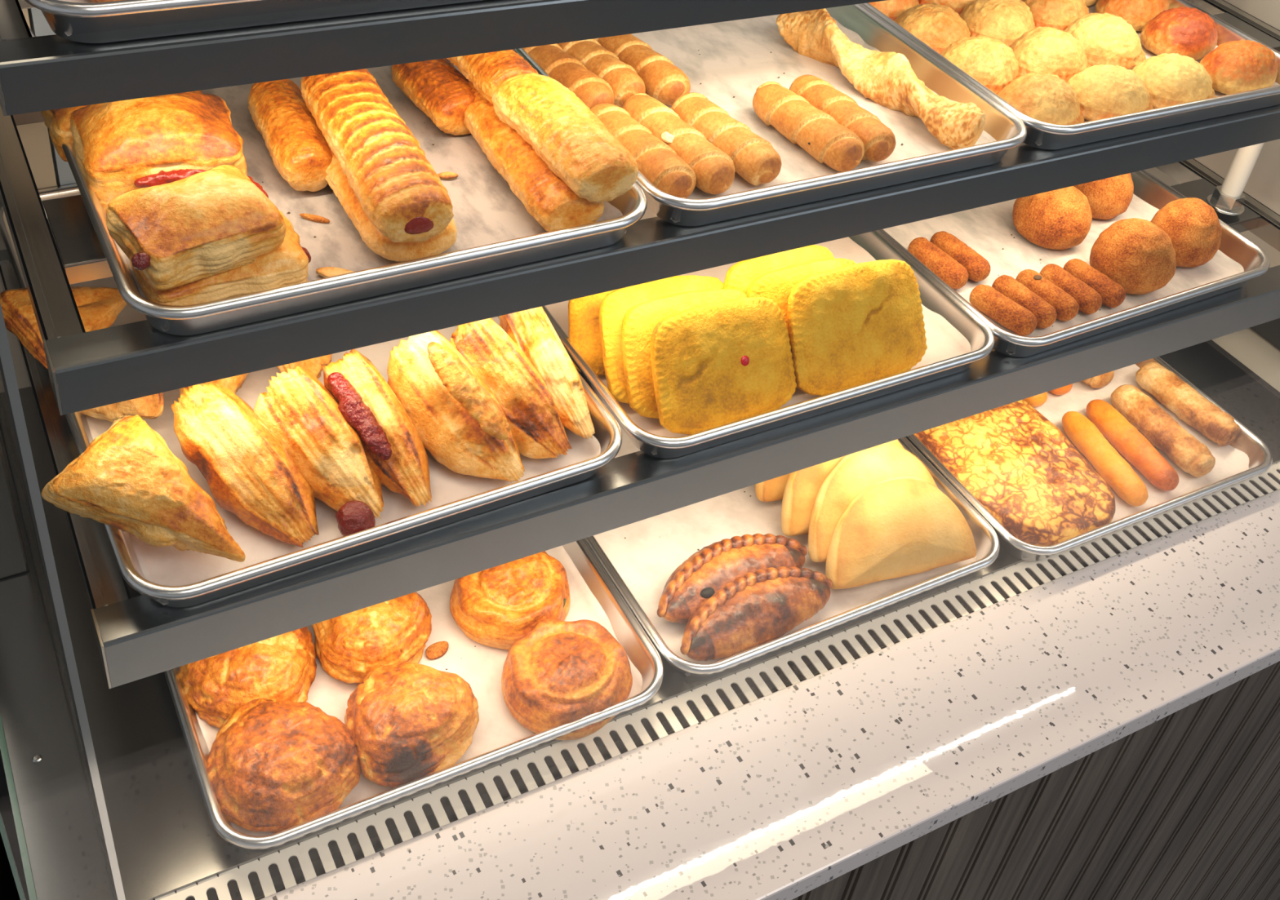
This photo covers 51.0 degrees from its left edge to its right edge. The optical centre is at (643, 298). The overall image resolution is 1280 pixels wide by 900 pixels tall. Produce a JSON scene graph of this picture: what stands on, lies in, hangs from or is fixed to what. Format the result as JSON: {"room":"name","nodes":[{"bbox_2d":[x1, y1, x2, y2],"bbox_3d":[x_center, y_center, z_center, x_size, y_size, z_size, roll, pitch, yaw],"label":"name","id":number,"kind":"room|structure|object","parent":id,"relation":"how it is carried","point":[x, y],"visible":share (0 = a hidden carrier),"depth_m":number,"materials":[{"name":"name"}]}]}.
{"room":"food shop","nodes":[
{"label":"food shop","id":0,"kind":"room"},
{"bbox_3d":[0.705,1.288,1.428,10.000,0.020,9.000,-13,41,-26],"label":"floor","id":1,"kind":"structure","parent":0,"visible":0},
{"bbox_2d":[0,749,29,899],"bbox_3d":[-0.835,0.519,1.253,0.470,0.960,0.500,-13,41,-26],"label":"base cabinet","id":2,"kind":"object","parent":1,"relation":"on","point":[8,890],"visible":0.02,"depth_m":1.05,"materials":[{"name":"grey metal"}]},
{"bbox_2d":[791,661,1279,899],"bbox_3d":[0.797,0.581,1.603,3.804,0.926,0.030,-13,41,-26],"label":"beadboard panel","id":3,"kind":"object","parent":1,"relation":"on","point":[1184,806],"visible":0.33,"depth_m":1.25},
{"bbox_2d":[259,488,1279,899],"bbox_3d":[0.836,0.184,1.343,3.800,0.024,0.137,-13,41,-26],"label":"countertop","id":4,"kind":"structure","parent":3,"relation":"on","point":[783,794],"depth_m":0.99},
{"bbox_2d":[0,0,1279,899],"bbox_3d":[0.094,-0.115,1.082,1.248,0.650,0.567,-13,41,-26],"label":"display case","id":5,"kind":"object","parent":4,"relation":"on","point":[107,802],"visible":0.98,"depth_m":0.95,"materials":[{"name":"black metal"}]},
{"bbox_2d":[138,538,663,849],"bbox_3d":[-0.226,0.199,1.067,0.331,0.028,0.455,-13,41,-26],"label":"sheet pan","id":6,"kind":"object","parent":5,"relation":"on","point":[641,651],"visible":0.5,"depth_m":0.92,"materials":[{"name":"silver metal"}]},
{"bbox_2d":[195,546,642,835],"bbox_3d":[-0.226,0.205,1.071,0.306,0.009,0.430,-13,41,-26],"label":"liner","id":7,"kind":"object","parent":6,"relation":"on","point":[482,666],"visible":0.05,"depth_m":1.00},
{"bbox_2d":[177,626,316,728],"bbox_3d":[-0.281,0.256,0.956,0.094,0.047,0.100,4,36,-5],"label":"pastry","id":8,"kind":"object","parent":7,"relation":"on","point":[283,666],"visible":0.57,"depth_m":0.93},
{"bbox_2d":[207,697,361,833],"bbox_3d":[-0.244,0.305,0.900,0.102,0.043,0.105,-22,46,-35],"label":"pastry","id":9,"kind":"object","parent":7,"relation":"on","point":[275,766],"visible":0.98,"depth_m":0.88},
{"bbox_2d":[312,591,431,684],"bbox_3d":[-0.206,0.239,0.994,0.093,0.046,0.089,21,38,16],"label":"pastry","id":10,"kind":"object","parent":7,"relation":"on","point":[348,646],"visible":0.68,"depth_m":0.97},
{"bbox_2d":[344,662,479,787],"bbox_3d":[-0.160,0.290,0.933,0.093,0.048,0.093,-3,37,-14],"label":"pastry","id":11,"kind":"object","parent":7,"relation":"on","point":[408,722],"visible":0.99,"depth_m":0.92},
{"bbox_2d":[449,551,570,650],"bbox_3d":[-0.099,0.226,1.035,0.097,0.044,0.090,-25,48,-37],"label":"pastry","id":12,"kind":"object","parent":7,"relation":"on","point":[495,607],"visible":0.8,"depth_m":1.01,"materials":[{"name":"orange food"}]},
{"bbox_2d":[501,618,632,740],"bbox_3d":[-0.057,0.272,0.983,0.095,0.041,0.099,26,40,22],"label":"pastry","id":13,"kind":"object","parent":7,"relation":"on","point":[560,672],"visible":0.98,"depth_m":0.96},
{"bbox_2d":[0,0,886,115],"bbox_3d":[0.078,-0.341,1.084,1.160,0.030,0.415,-13,41,-26],"label":"shelf rack","id":14,"kind":"object","parent":5,"relation":"attached to","point":[39,73],"visible":1,"depth_m":0.76,"materials":[{"name":"metal"}]},
{"bbox_2d":[24,0,484,43],"bbox_3d":[-0.270,-0.293,0.901,0.331,0.028,0.455,-13,41,-26],"label":"sheet pan","id":15,"kind":"object","parent":14,"relation":"on","point":[113,21],"visible":1,"depth_m":0.71,"materials":[{"name":"silver metal"}]},
{"bbox_2d":[0,158,1279,688],"bbox_3d":[0.084,-0.019,1.164,1.129,0.039,0.415,-13,41,-26],"label":"shelf rack","id":16,"kind":"object","parent":5,"relation":"attached to","point":[142,637],"visible":0.3,"depth_m":0.92,"materials":[{"name":"metal"}]},
{"bbox_2d":[0,183,622,608],"bbox_3d":[-0.258,0.022,0.985,0.331,0.028,0.455,-14,42,-28],"label":"sheet pan","id":17,"kind":"object","parent":16,"relation":"on","point":[608,433],"visible":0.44,"depth_m":0.84,"materials":[{"name":"silver metal"}]},
{"bbox_2d":[47,218,600,605],"bbox_3d":[-0.259,0.028,0.990,0.306,0.009,0.430,-14,42,-28],"label":"liner","id":18,"kind":"object","parent":17,"relation":"on","point":[170,566],"visible":0.08,"depth_m":0.88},
{"bbox_2d":[0,286,127,373],"bbox_3d":[-0.394,0.013,0.937,0.074,0.043,0.089,30,41,27],"label":"puff turnover","id":19,"kind":"object","parent":18,"relation":"on","point":[99,308],"visible":0.36,"depth_m":0.92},
{"bbox_2d":[80,392,164,422],"bbox_3d":[-0.350,0.056,0.881,0.070,0.053,0.056,-1,37,-13],"label":"puff turnover","id":20,"kind":"object","parent":18,"relation":"on","point":[151,406],"visible":0.21,"depth_m":0.87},
{"bbox_2d":[40,414,245,562],"bbox_3d":[-0.290,0.122,0.786,0.107,0.064,0.071,25,39,22],"label":"puff turnover","id":21,"kind":"object","parent":18,"relation":"on","point":[127,478],"visible":1,"depth_m":0.78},
{"bbox_2d":[179,373,248,394],"bbox_3d":[-0.294,0.043,0.899,0.047,0.066,0.080,4,36,-5],"label":"puff turnover","id":22,"kind":"object","parent":18,"relation":"on","point":[233,384],"visible":0.1,"depth_m":0.91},
{"bbox_2d":[171,382,319,547],"bbox_3d":[-0.240,0.103,0.833,0.063,0.078,0.109,-25,47,-37],"label":"puff turnover","id":23,"kind":"object","parent":18,"relation":"on","point":[249,473],"visible":1,"depth_m":0.82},
{"bbox_2d":[276,354,332,378],"bbox_3d":[-0.244,0.037,0.949,0.043,0.041,0.058,16,37,11],"label":"puff turnover","id":24,"kind":"object","parent":18,"relation":"on","point":[313,366],"visible":0.23,"depth_m":0.94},
{"bbox_2d":[253,366,383,536],"bbox_3d":[-0.195,0.093,0.853,0.106,0.075,0.062,31,42,28],"label":"puff turnover","id":25,"kind":"object","parent":18,"relation":"on","point":[296,407],"visible":0.84,"depth_m":0.84,"materials":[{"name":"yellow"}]},
{"bbox_2d":[320,349,431,506],"bbox_3d":[-0.167,0.085,0.870,0.054,0.077,0.099,-18,44,-32],"label":"puff turnover","id":26,"kind":"object","parent":18,"relation":"on","point":[393,447],"visible":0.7,"depth_m":0.86,"materials":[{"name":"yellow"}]},
{"bbox_2d":[386,330,524,482],"bbox_3d":[-0.118,0.070,0.893,0.110,0.092,0.067,34,43,30],"label":"puff turnover","id":27,"kind":"object","parent":18,"relation":"on","point":[455,415],"visible":0.94,"depth_m":0.88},
{"bbox_2d":[450,318,572,458],"bbox_3d":[-0.086,0.060,0.914,0.063,0.083,0.101,-27,48,-38],"label":"puff turnover","id":28,"kind":"object","parent":18,"relation":"on","point":[528,406],"visible":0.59,"depth_m":0.90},
{"bbox_2d":[498,306,595,439],"bbox_3d":[-0.070,0.043,0.939,0.050,0.079,0.116,-13,41,-26],"label":"puff turnover","id":29,"kind":"object","parent":18,"relation":"on","point":[531,330],"visible":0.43,"depth_m":0.93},
{"bbox_2d":[542,230,995,458],"bbox_3d":[0.036,-0.047,1.136,0.331,0.028,0.455,-13,41,-27],"label":"sheet pan","id":30,"kind":"object","parent":16,"relation":"on","point":[935,296],"visible":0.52,"depth_m":0.99,"materials":[{"name":"silver metal"}]},
{"bbox_2d":[545,206,970,454],"bbox_3d":[0.035,-0.041,1.140,0.306,0.009,0.430,-13,41,-27],"label":"liner","id":31,"kind":"object","parent":30,"relation":"in","point":[944,341],"visible":0.06,"depth_m":1.08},
{"bbox_2d":[568,288,617,375],"bbox_3d":[-0.015,0.022,1.002,0.083,0.056,0.051,-5,38,-17],"label":"patty","id":32,"kind":"object","parent":31,"relation":"on","point":[583,312],"visible":0.16,"depth_m":0.99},
{"bbox_2d":[599,275,724,404],"bbox_3d":[0.021,0.030,0.983,0.110,0.075,0.061,-10,40,-23],"label":"patty","id":33,"kind":"object","parent":31,"relation":"on","point":[614,306],"visible":0.36,"depth_m":0.96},
{"bbox_2d":[621,288,747,418],"bbox_3d":[0.037,0.040,0.971,0.111,0.077,0.056,-10,40,-23],"label":"patty","id":34,"kind":"object","parent":31,"relation":"on","point":[639,322],"visible":0.38,"depth_m":0.95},
{"bbox_2d":[650,297,796,435],"bbox_3d":[0.058,0.048,0.961,0.114,0.080,0.054,-13,41,-27],"label":"patty","id":35,"kind":"object","parent":31,"relation":"on","point":[717,364],"visible":0.98,"depth_m":0.95,"materials":[{"name":"yellow"}]},
{"bbox_2d":[723,244,835,294],"bbox_3d":[0.109,0.009,1.022,0.107,0.083,0.053,-13,41,-27],"label":"patty","id":36,"kind":"object","parent":31,"relation":"on","point":[739,276],"visible":0.2,"depth_m":1.00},
{"bbox_2d":[746,257,856,335],"bbox_3d":[0.126,0.018,1.015,0.111,0.080,0.052,-15,42,-29],"label":"patty","id":37,"kind":"object","parent":31,"relation":"on","point":[777,286],"visible":0.23,"depth_m":0.99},
{"bbox_2d":[786,259,927,395],"bbox_3d":[0.162,0.022,1.013,0.125,0.085,0.054,-14,42,-27],"label":"patty","id":38,"kind":"object","parent":31,"relation":"on","point":[851,326],"visible":0.96,"depth_m":1.00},
{"bbox_2d":[880,169,1270,357],"bbox_3d":[0.319,-0.112,1.280,0.331,0.028,0.455,-14,42,-28],"label":"sheet pan","id":39,"kind":"object","parent":16,"relation":"on","point":[1254,260],"visible":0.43,"depth_m":1.15,"materials":[{"name":"silver metal"}]},
{"bbox_2d":[883,193,1244,355],"bbox_3d":[0.318,-0.106,1.284,0.306,0.009,0.430,-14,42,-28],"label":"liner","id":40,"kind":"object","parent":39,"relation":"in","point":[988,229],"visible":0.18,"depth_m":1.22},
{"bbox_2d":[907,237,968,288],"bbox_3d":[0.254,-0.031,1.156,0.024,0.022,0.064,-17,43,-31],"label":"croquette","id":41,"kind":"object","parent":40,"relation":"on","point":[946,268],"visible":0.84,"depth_m":1.15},
{"bbox_2d":[929,231,990,281],"bbox_3d":[0.276,-0.037,1.169,0.024,0.022,0.064,-17,43,-30],"label":"croquette","id":42,"kind":"object","parent":40,"relation":"on","point":[978,268],"visible":0.8,"depth_m":1.16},
{"bbox_2d":[968,284,1037,336],"bbox_3d":[0.298,0.010,1.110,0.023,0.022,0.062,-23,46,-36],"label":"croquette","id":43,"kind":"object","parent":40,"relation":"on","point":[1002,309],"visible":1,"depth_m":1.10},
{"bbox_2d":[991,275,1057,328],"bbox_3d":[0.319,0.003,1.124,0.024,0.023,0.063,-18,44,-31],"label":"croquette","id":44,"kind":"object","parent":40,"relation":"on","point":[1046,314],"visible":0.79,"depth_m":1.11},
{"bbox_2d":[1015,269,1079,321],"bbox_3d":[0.342,-0.003,1.135,0.024,0.023,0.062,-18,43,-31],"label":"croquette","id":45,"kind":"object","parent":40,"relation":"on","point":[1066,307],"visible":0.9,"depth_m":1.12,"materials":[{"name":"brown"}]},
{"bbox_2d":[1012,186,1092,249],"bbox_3d":[0.373,-0.079,1.217,0.066,0.054,0.071,-13,41,-26],"label":"ball","id":46,"kind":"object","parent":40,"relation":"on","point":[1060,219],"visible":0.76,"depth_m":1.20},
{"bbox_2d":[1040,263,1102,314],"bbox_3d":[0.365,-0.008,1.147,0.024,0.022,0.061,-18,44,-32],"label":"croquette","id":47,"kind":"object","parent":40,"relation":"on","point":[1089,300],"visible":0.81,"depth_m":1.14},
{"bbox_2d":[1062,258,1125,307],"bbox_3d":[0.389,-0.013,1.159,0.023,0.022,0.060,-19,44,-32],"label":"croquette","id":48,"kind":"object","parent":40,"relation":"on","point":[1112,293],"visible":0.8,"depth_m":1.15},
{"bbox_2d":[1074,173,1133,219],"bbox_3d":[0.432,-0.107,1.267,0.061,0.054,0.059,6,36,-3],"label":"ball","id":49,"kind":"object","parent":40,"relation":"on","point":[1108,198],"visible":0.41,"depth_m":1.25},
{"bbox_2d":[1089,217,1176,294],"bbox_3d":[0.430,-0.040,1.171,0.070,0.059,0.068,-13,41,-26],"label":"ball","id":50,"kind":"object","parent":40,"relation":"on","point":[1136,254],"visible":0.91,"depth_m":1.15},
{"bbox_2d":[1150,197,1221,267],"bbox_3d":[0.493,-0.063,1.216,0.066,0.057,0.062,-13,41,-26],"label":"ball","id":51,"kind":"object","parent":40,"relation":"on","point":[1193,228],"visible":0.73,"depth_m":1.20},
{"bbox_2d":[1206,142,1264,215],"bbox_3d":[0.591,-0.216,1.230,0.037,0.312,0.037,30,41,27],"label":"post","id":52,"kind":"object","parent":16,"relation":"on","point":[1227,198],"visible":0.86,"depth_m":1.30,"materials":[{"name":"grey"}]},
{"bbox_2d":[1206,194,1244,215],"bbox_3d":[0.574,-0.093,1.321,0.037,0.003,0.037,30,41,27],"label":"washer","id":53,"kind":"object","parent":52,"relation":"in","point":[1225,204],"depth_m":1.31,"materials":[{"name":"silver metal"}]},
{"bbox_2d":[0,0,1279,415],"bbox_3d":[0.084,-0.182,1.123,1.149,0.032,0.415,-13,41,-26],"label":"shelf rack","id":54,"kind":"object","parent":5,"relation":"attached to","point":[105,366],"visible":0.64,"depth_m":0.85,"materials":[{"name":"metal"}]},
{"bbox_2d":[26,23,647,335],"bbox_3d":[-0.239,-0.138,0.949,0.331,0.028,0.455,-13,41,-27],"label":"sheet pan","id":55,"kind":"object","parent":54,"relation":"on","point":[211,316],"visible":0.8,"depth_m":0.79,"materials":[{"name":"silver metal"}]},
{"bbox_2d":[30,24,626,331],"bbox_3d":[-0.240,-0.132,0.953,0.306,0.010,0.430,-13,41,-27],"label":"liner","id":56,"kind":"object","parent":55,"relation":"in","point":[486,211],"visible":0.2,"depth_m":0.89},
{"bbox_2d":[40,90,202,161],"bbox_3d":[-0.344,-0.130,0.891,0.104,0.043,0.078,-15,42,-29],"label":"pastry","id":57,"kind":"object","parent":56,"relation":"on","point":[57,121],"visible":0.08,"depth_m":0.85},
{"bbox_2d":[69,91,247,211],"bbox_3d":[-0.305,-0.100,0.846,0.098,0.060,0.085,-13,41,-26],"label":"pastry","id":58,"kind":"object","parent":56,"relation":"on","point":[122,147],"visible":0.79,"depth_m":0.82,"materials":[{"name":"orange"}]},
{"bbox_2d":[129,209,311,306],"bbox_3d":[-0.245,-0.024,0.782,0.098,0.032,0.078,-13,41,-26],"label":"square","id":59,"kind":"object","parent":56,"relation":"on","point":[287,264],"visible":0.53,"depth_m":0.76,"materials":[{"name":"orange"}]},
{"bbox_2d":[106,164,286,290],"bbox_3d":[-0.252,-0.045,0.759,0.092,0.041,0.074,-18,44,-31],"label":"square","id":60,"kind":"object","parent":59,"relation":"on","point":[218,220],"visible":1,"depth_m":0.74,"materials":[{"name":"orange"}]},
{"bbox_2d":[247,79,332,191],"bbox_3d":[-0.236,-0.112,0.901,0.040,0.036,0.110,-11,40,-24],"label":"roll","id":61,"kind":"object","parent":56,"relation":"on","point":[298,148],"visible":0.9,"depth_m":0.88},
{"bbox_2d":[322,135,457,262],"bbox_3d":[-0.179,-0.083,0.878,0.059,0.036,0.180,-13,42,-27],"label":"roll","id":62,"kind":"object","parent":56,"relation":"on","point":[337,180],"visible":0.27,"depth_m":0.82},
{"bbox_2d":[300,68,453,242],"bbox_3d":[-0.171,-0.098,0.852,0.053,0.041,0.185,-11,40,-25],"label":"roll","id":63,"kind":"object","parent":62,"relation":"on","point":[386,167],"visible":0.94,"depth_m":0.82,"materials":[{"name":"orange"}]},
{"bbox_2d":[391,57,475,135],"bbox_3d":[-0.147,-0.151,0.973,0.047,0.037,0.085,-17,44,-30],"label":"roll","id":64,"kind":"object","parent":56,"relation":"on","point":[436,87],"visible":0.81,"depth_m":0.95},
{"bbox_2d":[463,81,604,231],"bbox_3d":[-0.081,-0.100,0.918,0.052,0.037,0.169,-12,41,-25],"label":"roll","id":65,"kind":"object","parent":56,"relation":"on","point":[544,196],"visible":0.59,"depth_m":0.88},
{"bbox_2d":[446,49,538,104],"bbox_3d":[-0.111,-0.169,0.958,0.044,0.036,0.089,-16,43,-29],"label":"roll","id":66,"kind":"object","parent":65,"relation":"on","point":[486,72],"visible":0.56,"depth_m":0.93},
{"bbox_2d":[491,72,638,203],"bbox_3d":[-0.051,-0.108,0.888,0.054,0.040,0.120,-17,43,-30],"label":"roll","id":67,"kind":"object","parent":65,"relation":"on","point":[562,131],"visible":1,"depth_m":0.87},
{"bbox_2d":[512,4,1026,226],"bbox_3d":[0.051,-0.207,1.099,0.331,0.028,0.455,-13,41,-26],"label":"sheet pan","id":68,"kind":"object","parent":54,"relation":"on","point":[1009,131],"visible":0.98,"depth_m":0.98,"materials":[{"name":"silver metal"}]},
{"bbox_2d":[631,14,996,222],"bbox_3d":[0.050,-0.201,1.103,0.306,0.009,0.430,-13,41,-26],"label":"liner","id":69,"kind":"object","parent":68,"relation":"in","point":[735,59],"visible":0.29,"depth_m":1.09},
{"bbox_2d":[523,44,614,109],"bbox_3d":[-0.062,-0.170,1.019,0.034,0.033,0.116,-19,44,-32],"label":"roll","id":70,"kind":"object","parent":69,"relation":"on","point":[562,67],"visible":0.46,"depth_m":0.99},
{"bbox_2d":[556,39,645,107],"bbox_3d":[-0.036,-0.178,1.035,0.034,0.033,0.107,-19,44,-32],"label":"roll","id":71,"kind":"object","parent":69,"relation":"on","point":[624,82],"visible":0.52,"depth_m":1.01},
{"bbox_2d":[593,33,690,105],"bbox_3d":[-0.004,-0.184,1.049,0.033,0.032,0.113,-19,44,-32],"label":"roll","id":72,"kind":"object","parent":69,"relation":"on","point":[664,82],"visible":0.55,"depth_m":1.02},
{"bbox_2d":[590,102,696,198],"bbox_3d":[-0.003,-0.103,0.939,0.034,0.032,0.113,-18,43,-31],"label":"roll","id":73,"kind":"object","parent":69,"relation":"on","point":[658,162],"visible":0.68,"depth_m":0.92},
{"bbox_2d":[622,93,735,194],"bbox_3d":[0.024,-0.111,0.956,0.033,0.032,0.119,-17,43,-30],"label":"roll","id":74,"kind":"object","parent":69,"relation":"on","point":[714,171],"visible":0.66,"depth_m":0.93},
{"bbox_2d":[671,92,782,186],"bbox_3d":[0.059,-0.116,0.969,0.034,0.033,0.108,-19,44,-32],"label":"roll","id":75,"kind":"object","parent":69,"relation":"on","point":[755,159],"visible":0.81,"depth_m":0.95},
{"bbox_2d":[752,81,864,171],"bbox_3d":[0.121,-0.128,0.998,0.033,0.033,0.108,-19,44,-32],"label":"roll","id":76,"kind":"object","parent":69,"relation":"on","point":[818,133],"visible":1,"depth_m":0.98,"materials":[{"name":"brown"}]},
{"bbox_2d":[789,74,896,161],"bbox_3d":[0.149,-0.137,1.016,0.033,0.032,0.108,-16,43,-30],"label":"roll","id":77,"kind":"object","parent":69,"relation":"on","point":[879,142],"visible":0.78,"depth_m":0.99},
{"bbox_2d":[776,8,986,149],"bbox_3d":[0.188,-0.182,1.082,0.044,0.045,0.222,-18,44,-32],"label":"pastry","id":78,"kind":"object","parent":69,"relation":"on","point":[888,79],"visible":0.95,"depth_m":1.07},
{"bbox_2d":[861,0,1279,149],"bbox_3d":[0.341,-0.275,1.248,0.331,0.028,0.455,-13,41,-26],"label":"sheet pan","id":79,"kind":"object","parent":54,"relation":"on","point":[1049,135],"visible":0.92,"depth_m":1.09,"materials":[{"name":"silver metal"}]},
{"bbox_2d":[1035,3,1279,146],"bbox_3d":[0.340,-0.269,1.252,0.306,0.010,0.430,-13,41,-26],"label":"liner","id":80,"kind":"object","parent":79,"relation":"on","point":[1148,54],"visible":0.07,"depth_m":1.22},
{"bbox_2d":[868,0,919,20],"bbox_3d":[0.216,-0.276,1.213,0.075,0.032,0.086,22,38,18],"label":"bun","id":81,"kind":"object","parent":80,"relation":"on","point":[893,9],"visible":0.35,"depth_m":1.19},
{"bbox_2d":[893,2,970,53],"bbox_3d":[0.252,-0.239,1.169,0.087,0.032,0.076,-13,41,-26],"label":"bun","id":82,"kind":"object","parent":80,"relation":"on","point":[939,26],"visible":0.68,"depth_m":1.15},
{"bbox_2d":[940,34,1022,93],"bbox_3d":[0.283,-0.201,1.124,0.076,0.033,0.084,21,38,16],"label":"bun","id":83,"kind":"object","parent":80,"relation":"on","point":[989,61],"visible":0.77,"depth_m":1.10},
{"bbox_2d":[959,0,1035,46],"bbox_3d":[0.321,-0.254,1.202,0.087,0.033,0.075,-23,47,-36],"label":"bun","id":84,"kind":"object","parent":80,"relation":"on","point":[1006,21],"visible":0.8,"depth_m":1.18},
{"bbox_2d":[995,72,1084,124],"bbox_3d":[0.319,-0.162,1.077,0.085,0.033,0.076,-11,40,-25],"label":"bun","id":85,"kind":"object","parent":80,"relation":"on","point":[1047,98],"visible":0.74,"depth_m":1.06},
{"bbox_2d":[1008,26,1091,82],"bbox_3d":[0.349,-0.214,1.153,0.086,0.034,0.074,-23,46,-35],"label":"bun","id":86,"kind":"object","parent":80,"relation":"on","point":[1044,50],"visible":0.78,"depth_m":1.14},
{"bbox_2d":[1021,0,1088,31],"bbox_3d":[0.379,-0.273,1.240,0.087,0.033,0.074,-2,37,-13],"label":"bun","id":87,"kind":"object","parent":80,"relation":"on","point":[1057,14],"visible":0.59,"depth_m":1.22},
{"bbox_2d":[1063,13,1146,69],"bbox_3d":[0.409,-0.235,1.195,0.086,0.033,0.074,-1,37,-13],"label":"bun","id":88,"kind":"object","parent":80,"relation":"on","point":[1105,38],"visible":0.84,"depth_m":1.18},
{"bbox_2d":[1066,64,1153,120],"bbox_3d":[0.386,-0.174,1.108,0.086,0.032,0.075,-8,39,-21],"label":"bun","id":89,"kind":"object","parent":80,"relation":"on","point":[1108,91],"visible":0.89,"depth_m":1.09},
{"bbox_2d":[1095,0,1169,31],"bbox_3d":[0.464,-0.280,1.266,0.062,0.034,0.082,31,42,28],"label":"bun","id":90,"kind":"object","parent":80,"relation":"on","point":[1137,13],"visible":0.77,"depth_m":1.24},
{"bbox_2d":[1132,53,1215,108],"bbox_3d":[0.452,-0.189,1.142,0.086,0.033,0.074,-8,39,-21],"label":"bun","id":91,"kind":"object","parent":80,"relation":"on","point":[1172,78],"visible":0.86,"depth_m":1.12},
{"bbox_2d":[1140,6,1217,60],"bbox_3d":[0.492,-0.245,1.222,0.083,0.036,0.061,-19,44,-32],"label":"bun","id":92,"kind":"object","parent":80,"relation":"on","point":[1191,33],"visible":0.95,"depth_m":1.20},
{"bbox_2d":[1199,39,1278,94],"bbox_3d":[0.525,-0.207,1.177,0.085,0.035,0.062,-22,46,-35],"label":"bun","id":93,"kind":"object","parent":80,"relation":"on","point":[1233,67],"visible":0.92,"depth_m":1.16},
{"bbox_2d":[155,462,1279,899],"bbox_3d":[0.187,0.273,1.077,1.166,0.001,0.034,-13,41,-26],"label":"grille","id":94,"kind":"object","parent":5,"relation":"attached to","point":[215,871],"depth_m":0.99,"materials":[{"name":"silver metal"}]},
{"bbox_2d":[584,436,999,679],"bbox_3d":[0.061,0.130,1.216,0.331,0.028,0.455,-13,41,-27],"label":"sheet pan","id":95,"kind":"object","parent":5,"relation":"on","point":[987,543],"visible":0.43,"depth_m":1.06,"materials":[{"name":"silver metal"}]},
{"bbox_2d":[593,403,977,676],"bbox_3d":[0.061,0.136,1.221,0.306,0.009,0.430,-13,41,-27],"label":"liner","id":96,"kind":"object","parent":95,"relation":"in","point":[645,561],"visible":0.09,"depth_m":1.12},
{"bbox_2d":[657,533,807,623],"bbox_3d":[0.070,0.220,1.080,0.145,0.039,0.062,-11,40,-24],"label":"braided empanada","id":97,"kind":"object","parent":96,"relation":"on","point":[708,571],"visible":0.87,"depth_m":1.06,"materials":[{"name":"brown"}]},
{"bbox_2d":[680,566,832,661],"bbox_3d":[0.086,0.241,1.054,0.146,0.039,0.062,-16,43,-29],"label":"braided empanada","id":98,"kind":"object","parent":96,"relation":"on","point":[759,607],"visible":1,"depth_m":1.04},
{"bbox_2d":[755,473,789,502],"bbox_3d":[0.156,0.126,1.175,0.130,0.082,0.051,-10,40,-23],"label":"turnover","id":99,"kind":"object","parent":96,"relation":"on","point":[772,490],"visible":0.08,"depth_m":1.15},
{"bbox_2d":[781,439,904,536],"bbox_3d":[0.176,0.149,1.146,0.135,0.083,0.055,-10,40,-23],"label":"turnover","id":100,"kind":"object","parent":96,"relation":"on","point":[802,486],"visible":0.16,"depth_m":1.12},
{"bbox_2d":[808,443,937,562],"bbox_3d":[0.196,0.168,1.128,0.135,0.079,0.057,-10,40,-23],"label":"turnover","id":101,"kind":"object","parent":96,"relation":"on","point":[855,473],"visible":0.51,"depth_m":1.11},
{"bbox_2d":[825,476,976,589],"bbox_3d":[0.212,0.192,1.113,0.140,0.070,0.058,-8,39,-21],"label":"turnover","id":102,"kind":"object","parent":96,"relation":"on","point":[901,526],"visible":1,"depth_m":1.10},
{"bbox_2d":[905,356,1272,561],"bbox_3d":[0.358,0.069,1.357,0.331,0.028,0.455,-13,41,-26],"label":"sheet pan","id":103,"kind":"object","parent":5,"relation":"on","point":[1260,460],"visible":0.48,"depth_m":1.20,"materials":[{"name":"silver metal"}]},
{"bbox_2d":[915,399,1115,546],"bbox_3d":[0.328,0.136,1.250,0.146,0.037,0.241,-11,40,-24],"label":"flatbread","id":104,"kind":"object","parent":103,"relation":"on","point":[1014,460],"visible":0.64,"depth_m":1.20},
{"bbox_2d":[1021,364,1248,559],"bbox_3d":[0.357,0.075,1.362,0.306,0.009,0.430,-13,41,-26],"label":"liner","id":105,"kind":"object","parent":103,"relation":"in","point":[1230,461],"visible":0.09,"depth_m":1.31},
{"bbox_2d":[1062,411,1148,506],"bbox_3d":[0.433,0.149,1.261,0.028,0.026,0.123,-7,39,-19],"label":"stick","id":106,"kind":"object","parent":105,"relation":"on","point":[1117,473],"visible":1,"depth_m":1.25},
{"bbox_2d":[1085,399,1178,491],"bbox_3d":[0.466,0.139,1.281,0.029,0.027,0.123,-9,40,-22],"label":"stick","id":107,"kind":"object","parent":105,"relation":"on","point":[1125,437],"visible":1,"depth_m":1.27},
{"bbox_2d":[1111,384,1215,477],"bbox_3d":[0.502,0.127,1.299,0.036,0.031,0.118,-12,41,-25],"label":"roll","id":108,"kind":"object","parent":105,"relation":"on","point":[1193,457],"visible":1,"depth_m":1.29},
{"bbox_2d":[1135,361,1240,446],"bbox_3d":[0.542,0.105,1.338,0.036,0.031,0.113,-16,42,-29],"label":"roll","id":109,"kind":"object","parent":105,"relation":"on","point":[1177,396],"visible":1,"depth_m":1.32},
{"bbox_2d":[1211,328,1279,392],"bbox_3d":[0.754,-0.030,1.625,0.404,0.026,0.610,-13,41,-26],"label":"ledge","id":110,"kind":"object","parent":5,"relation":"attached to","point":[1246,346],"visible":0.02,"depth_m":1.47,"materials":[{"name":"beige ceramic"}]},
{"bbox_2d":[1249,318,1279,350],"bbox_3d":[0.783,-0.097,1.611,0.338,0.103,0.580,-13,41,-26],"label":"appliance","id":111,"kind":"object","parent":110,"relation":"on","point":[1269,331],"visible":0.02,"depth_m":1.48,"materials":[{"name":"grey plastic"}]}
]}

